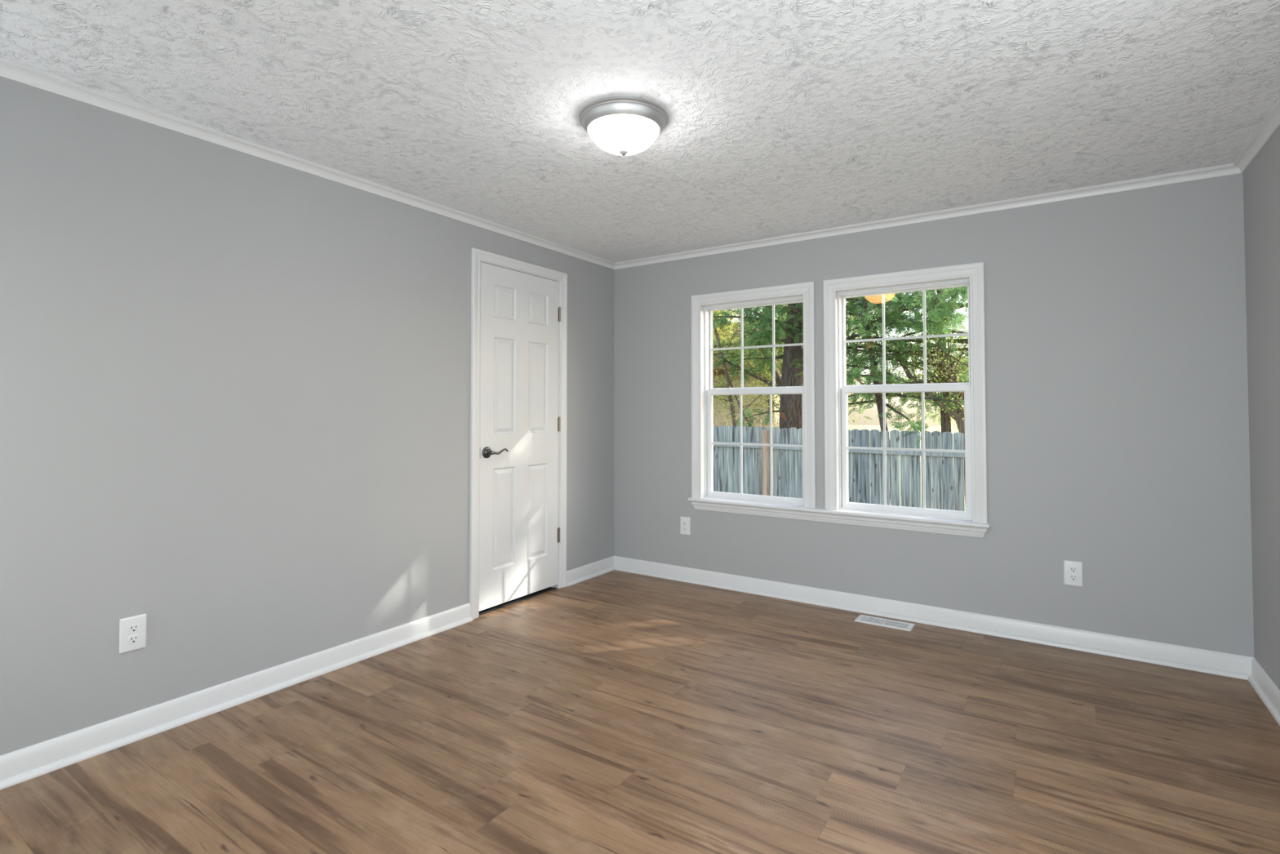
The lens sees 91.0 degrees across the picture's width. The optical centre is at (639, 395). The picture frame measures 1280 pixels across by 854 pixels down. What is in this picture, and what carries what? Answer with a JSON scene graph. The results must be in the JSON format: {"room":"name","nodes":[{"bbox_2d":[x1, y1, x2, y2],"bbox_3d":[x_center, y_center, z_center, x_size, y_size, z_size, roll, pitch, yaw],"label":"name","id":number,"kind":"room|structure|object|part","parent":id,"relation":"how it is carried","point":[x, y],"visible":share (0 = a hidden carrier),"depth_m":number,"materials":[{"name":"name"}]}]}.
{"room":"empty bedroom","nodes":[
{"label":"empty bedroom","id":0,"kind":"room"},
{"bbox_2d":[0,75,614,755],"bbox_3d":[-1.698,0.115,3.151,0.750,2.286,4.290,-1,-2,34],"label":"wall","id":1,"kind":"structure","parent":0,"point":[235,386],"depth_m":2.50,"materials":[{"name":"grey paint"}]},
{"bbox_2d":[119,613,146,653],"bbox_3d":[-1.823,0.859,2.262,0.009,0.123,0.079,-1,-2,34],"label":"wall outlet","id":2,"kind":"object","parent":1,"relation":"attached to","point":[132,629],"visible":1,"depth_m":2.26,"materials":[{"name":"white plastic"}]},
{"bbox_2d":[127,635,139,644],"bbox_3d":[-1.821,0.878,2.260,0.003,0.027,0.034,-1,-2,34],"label":"receptacle","id":3,"kind":"object","parent":2,"relation":"attached to","point":[131,639],"depth_m":2.26,"materials":[{"name":"white plastic"}]},
{"bbox_2d":[128,623,139,632],"bbox_3d":[-1.821,0.839,2.260,0.003,0.027,0.034,-1,-2,34],"label":"receptacle","id":4,"kind":"object","parent":2,"relation":"attached to","point":[132,628],"depth_m":2.26,"materials":[{"name":"white plastic"}]},
{"bbox_2d":[0,555,614,790],"bbox_3d":[-1.335,1.206,2.966,0.028,0.096,4.150,-1,-2,34],"label":"baseboard","id":5,"kind":"structure","parent":1,"relation":"attached to","point":[26,763],"depth_m":2.47,"materials":[{"name":"white paint"}]},
{"bbox_2d":[0,57,615,269],"bbox_3d":[-1.331,-1.010,3.017,0.039,0.042,4.150,-1,-2,34],"label":"trim","id":6,"kind":"structure","parent":1,"relation":"attached to","point":[8,69],"depth_m":2.58,"materials":[{"name":"white paint"}]},
{"bbox_2d":[469,247,567,619],"bbox_3d":[-0.769,0.222,3.937,0.198,2.111,0.823,-1,-2,34],"label":"door","id":7,"kind":"structure","parent":1,"relation":"in","point":[517,540],"depth_m":3.88,"materials":[{"name":"white paint"}]},
{"bbox_3d":[-0.834,0.332,3.698,0.044,0.033,0.136,-1,-2,34],"label":"lever","id":8,"kind":"part","parent":7,"relation":"part of","materials":[{"name":"grey metal"}]},
{"bbox_2d":[0,569,1279,853],"bbox_3d":[-0.191,1.283,2.115,4.374,0.101,4.290,-1,-2,34],"label":"floor","id":9,"kind":"structure","parent":0,"point":[613,712],"depth_m":2.17,"materials":[{"name":"brown wood"}]},
{"bbox_2d":[854,614,915,631],"bbox_3d":[1.361,1.265,3.498,0.295,0.004,0.132,-1,-2,34],"label":"floor vent","id":10,"kind":"object","parent":9,"relation":"in","point":[861,618],"visible":1,"depth_m":3.49,"materials":[{"name":"white metal"}]},
{"bbox_2d":[0,0,1279,262],"bbox_3d":[-0.152,-1.100,2.231,4.374,0.100,4.430,-1,-2,34],"label":"ceiling","id":11,"kind":"structure","parent":0,"point":[786,117],"depth_m":2.17,"materials":[{"name":"white paint"}]},
{"bbox_2d":[578,96,668,155],"bbox_3d":[-0.061,-0.974,2.370,0.336,0.143,0.336,-1,-2,34],"label":"ceiling light","id":12,"kind":"object","parent":11,"relation":"attached to","point":[624,126],"visible":1,"depth_m":2.28,"materials":[{"name":"white glass"}]},
{"bbox_2d":[613,173,1253,657],"bbox_3d":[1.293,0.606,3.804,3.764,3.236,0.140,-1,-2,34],"label":"wall","id":13,"kind":"structure","parent":0,"point":[1117,416],"depth_m":3.19,"materials":[{"name":"grey paint"}]},
{"bbox_2d":[680,516,690,535],"bbox_3d":[0.312,0.908,4.363,0.079,0.123,0.009,-1,-2,34],"label":"wall outlet","id":14,"kind":"object","parent":13,"relation":"attached to","point":[685,522],"visible":1,"depth_m":4.36,"materials":[{"name":"white plastic"}]},
{"bbox_2d":[691,281,816,508],"bbox_3d":[0.756,0.012,4.167,0.864,1.412,0.158,-1,-2,34],"label":"window","id":15,"kind":"structure","parent":13,"relation":"in","point":[703,306],"depth_m":4.23,"materials":[{"name":"white paint"}]},
{"bbox_3d":[0.769,0.327,4.178,0.707,0.733,0.032,-1,-2,34],"label":"sash","id":16,"kind":"part","parent":15,"relation":"part of","materials":[{"name":"white plastic"}]},
{"bbox_3d":[0.788,-0.314,4.223,0.699,0.596,0.030,-1,-2,34],"label":"sash","id":17,"kind":"part","parent":15,"relation":"part of","materials":[{"name":"white plastic"}]},
{"bbox_2d":[711,305,803,387],"bbox_3d":[0.791,-0.325,4.227,0.680,0.542,0.008,-1,-2,34],"label":"grille","id":18,"kind":"object","parent":15,"relation":"attached to","point":[773,345],"depth_m":4.26,"materials":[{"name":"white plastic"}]},
{"bbox_2d":[712,394,802,496],"bbox_3d":[0.771,0.329,4.182,0.641,0.665,0.008,-1,-2,34],"label":"grille","id":19,"kind":"object","parent":15,"relation":"attached to","point":[714,493],"depth_m":4.23,"materials":[{"name":"white plastic"}]},
{"bbox_2d":[688,497,990,537],"bbox_3d":[1.110,0.732,3.847,1.813,0.078,0.096,-1,-2,34],"label":"trim","id":20,"kind":"structure","parent":13,"relation":"attached to","point":[877,519],"depth_m":3.73,"materials":[{"name":"white paint"}]},
{"bbox_2d":[822,262,987,523],"bbox_3d":[1.524,-0.001,3.654,0.866,1.412,0.158,-1,-2,34],"label":"window","id":21,"kind":"structure","parent":13,"relation":"in","point":[836,390],"depth_m":3.65,"materials":[{"name":"white paint"}]},
{"bbox_3d":[1.557,-0.326,3.710,0.699,0.596,0.030,-1,-2,34],"label":"sash","id":22,"kind":"part","parent":21,"relation":"part of","materials":[{"name":"white plastic"}]},
{"bbox_3d":[1.537,0.314,3.665,0.707,0.733,0.032,-1,-2,34],"label":"sash","id":23,"kind":"part","parent":21,"relation":"part of","materials":[{"name":"white plastic"}]},
{"bbox_2d":[848,391,964,508],"bbox_3d":[1.540,0.317,3.669,0.641,0.665,0.008,-1,-2,34],"label":"grille","id":24,"kind":"object","parent":21,"relation":"attached to","point":[850,504],"depth_m":3.70,"materials":[{"name":"white plastic"}]},
{"bbox_2d":[845,289,968,384],"bbox_3d":[1.559,-0.337,3.714,0.680,0.542,0.008,-1,-2,34],"label":"grille","id":25,"kind":"object","parent":21,"relation":"attached to","point":[924,336],"depth_m":3.71,"materials":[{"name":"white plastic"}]},
{"bbox_2d":[614,163,1241,269],"bbox_3d":[1.243,-0.992,3.769,3.484,0.042,0.039,-1,-2,34],"label":"trim","id":26,"kind":"structure","parent":13,"relation":"attached to","point":[1229,169],"depth_m":3.42,"materials":[{"name":"white paint"}]},
{"bbox_2d":[613,555,1253,679],"bbox_3d":[1.246,1.225,3.720,3.484,0.096,0.028,-1,-2,34],"label":"baseboard","id":27,"kind":"structure","parent":13,"relation":"attached to","point":[1228,664],"depth_m":3.36,"materials":[{"name":"white paint"}]},
{"bbox_2d":[1063,560,1083,586],"bbox_3d":[2.158,0.889,3.130,0.079,0.123,0.009,-1,-2,34],"label":"wall outlet","id":28,"kind":"object","parent":13,"relation":"attached to","point":[1073,570],"visible":1,"depth_m":3.13,"materials":[{"name":"white plastic"}]},
{"bbox_2d":[1069,566,1077,573],"bbox_3d":[2.157,0.870,3.128,0.034,0.027,0.003,-1,-2,34],"label":"receptacle","id":29,"kind":"object","parent":28,"relation":"attached to","point":[1072,569],"depth_m":3.13,"materials":[{"name":"white plastic"}]},
{"bbox_2d":[1069,574,1077,580],"bbox_3d":[2.157,0.908,3.127,0.034,0.027,0.003,-1,-2,34],"label":"receptacle","id":30,"kind":"object","parent":28,"relation":"attached to","point":[1072,577],"depth_m":3.13,"materials":[{"name":"white plastic"}]},
{"bbox_2d":[1243,125,1279,689],"bbox_3d":[1.569,0.062,0.969,0.140,2.286,4.290,-1,-2,34],"label":"wall","id":31,"kind":"structure","parent":0,"point":[1261,178],"depth_m":2.57,"materials":[{"name":"grey paint"}]},
{"bbox_2d":[1232,96,1279,173],"bbox_3d":[1.534,-1.057,1.103,0.039,0.042,4.150,-1,-2,34],"label":"trim","id":32,"kind":"structure","parent":31,"relation":"attached to","point":[1270,123],"depth_m":2.50,"materials":[{"name":"white paint"}]},
{"bbox_2d":[1247,657,1279,725],"bbox_3d":[1.538,1.160,1.047,0.028,0.096,4.150,-1,-2,34],"label":"baseboard","id":33,"kind":"structure","parent":31,"relation":"attached to","point":[1264,686],"depth_m":2.56,"materials":[{"name":"white paint"}]},
{"label":"outside","id":34,"kind":"structure","parent":0,"visible":0},
{"bbox_2d":[848,424,965,511],"bbox_3d":[24.843,3.254,42.137,120.000,0.200,89.860,-1,-2,34],"label":"ground","id":35,"kind":"structure","parent":34,"point":[930,428],"depth_m":68.85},
{"bbox_2d":[712,308,753,403],"bbox_3d":[1.302,-1.261,13.732,3.094,7.450,3.150,0,-1,18],"label":"cedar tree","id":36,"kind":"object","parent":35,"relation":"on","point":[713,340],"visible":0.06,"depth_m":14.04,"materials":[{"name":"green plant"}]},
{"bbox_2d":[712,308,759,378],"bbox_3d":[1.306,-1.060,16.197,3.746,7.187,3.955,0,-1,16],"label":"autumn tree","id":37,"kind":"object","parent":35,"relation":"on","point":[728,326],"visible":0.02,"depth_m":15.62,"materials":[{"name":"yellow plant"}]},
{"bbox_2d":[712,311,782,426],"bbox_3d":[1.761,0.224,12.017,2.146,4.411,1.676,0,-1,15],"label":"leaning tree","id":38,"kind":"object","parent":35,"relation":"on","point":[729,381],"visible":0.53,"depth_m":11.94,"materials":[{"name":"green plant"}]},
{"bbox_2d":[714,304,786,386],"bbox_3d":[2.369,-0.315,12.602,2.301,5.519,2.262,-1,-2,34],"label":"tree","id":39,"kind":"object","parent":35,"relation":"on","point":[778,376],"visible":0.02,"depth_m":12.35,"materials":[{"name":"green plant"}]},
{"bbox_2d":[712,319,846,426],"bbox_3d":[1.793,0.140,21.442,8.800,5.023,7.000,-1,-2,34],"label":"tree","id":40,"kind":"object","parent":35,"relation":"on","point":[719,368],"visible":0.03,"depth_m":17.14,"materials":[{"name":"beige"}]},
{"bbox_2d":[712,303,867,427],"bbox_3d":[3.402,-0.719,13.849,4.305,6.394,4.042,-1,-2,26],"label":"autumn tree","id":41,"kind":"object","parent":35,"relation":"on","point":[757,351],"visible":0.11,"depth_m":14.19,"materials":[{"name":"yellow plant"}]},
{"bbox_2d":[713,404,872,458],"bbox_3d":[2.279,1.325,14.118,5.905,2.300,5.259,-1,-2,34],"label":"dry brush","id":42,"kind":"object","parent":35,"relation":"on","point":[715,420],"visible":0.02,"depth_m":13.39,"materials":[{"name":"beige plant"}]},
{"bbox_2d":[712,293,919,496],"bbox_3d":[2.777,-1.812,11.619,4.160,8.450,3.655,0,-1,16],"label":"cedar tree","id":43,"kind":"object","parent":35,"relation":"on","point":[790,411],"visible":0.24,"depth_m":11.43,"materials":[{"name":"green plant"}]},
{"bbox_2d":[744,293,898,379],"bbox_3d":[5.083,-0.856,17.208,4.563,6.830,4.266,0,-1,19],"label":"autumn tree","id":44,"kind":"object","parent":35,"relation":"on","point":[898,293],"visible":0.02,"depth_m":16.39,"materials":[{"name":"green plant"}]},
{"bbox_2d":[713,425,965,511],"bbox_3d":[3.575,1.430,9.323,13.072,1.958,0.153,-1,-2,34],"label":"picket fence","id":45,"kind":"object","parent":35,"relation":"on","point":[865,466],"visible":0.2,"depth_m":9.52,"materials":[{"name":"grey wood"}]},
{"bbox_3d":[2.059,1.477,10.299,0.092,1.810,0.093,-1,-2,34],"label":"fence post","id":46,"kind":"part","parent":45,"relation":"part of","materials":[{"name":"brown wood"}]},
{"bbox_3d":[3.605,0.830,9.362,13.050,0.090,0.038,0,-1,34],"label":"fence rail","id":47,"kind":"part","parent":45,"relation":"part of","materials":[{"name":"grey wood"}]},
{"bbox_2d":[762,292,964,500],"bbox_3d":[4.098,-0.682,10.773,3.303,6.150,3.376,1,-1,-21],"label":"cedar tree","id":48,"kind":"object","parent":35,"relation":"on","point":[852,375],"visible":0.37,"depth_m":10.20,"materials":[{"name":"green plant"}]},
{"bbox_2d":[845,286,968,510],"bbox_3d":[4.893,-1.590,10.462,3.565,7.950,3.773,0,-1,-3],"label":"cedar tree","id":49,"kind":"object","parent":35,"relation":"on","point":[940,313],"visible":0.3,"depth_m":10.14,"materials":[{"name":"green plant"}]},
{"bbox_2d":[846,298,968,505],"bbox_3d":[4.755,0.341,10.239,3.167,4.088,2.677,-1,-2,34],"label":"tree","id":50,"kind":"object","parent":35,"relation":"on","point":[950,369],"visible":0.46,"depth_m":10.02,"materials":[{"name":"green plant"}]},
{"bbox_2d":[888,290,968,433],"bbox_3d":[8.018,-0.667,15.826,4.542,6.386,4.339,-1,-2,34],"label":"autumn tree","id":51,"kind":"object","parent":35,"relation":"on","point":[957,428],"visible":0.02,"depth_m":16.65,"materials":[{"name":"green plant"}]}
]}

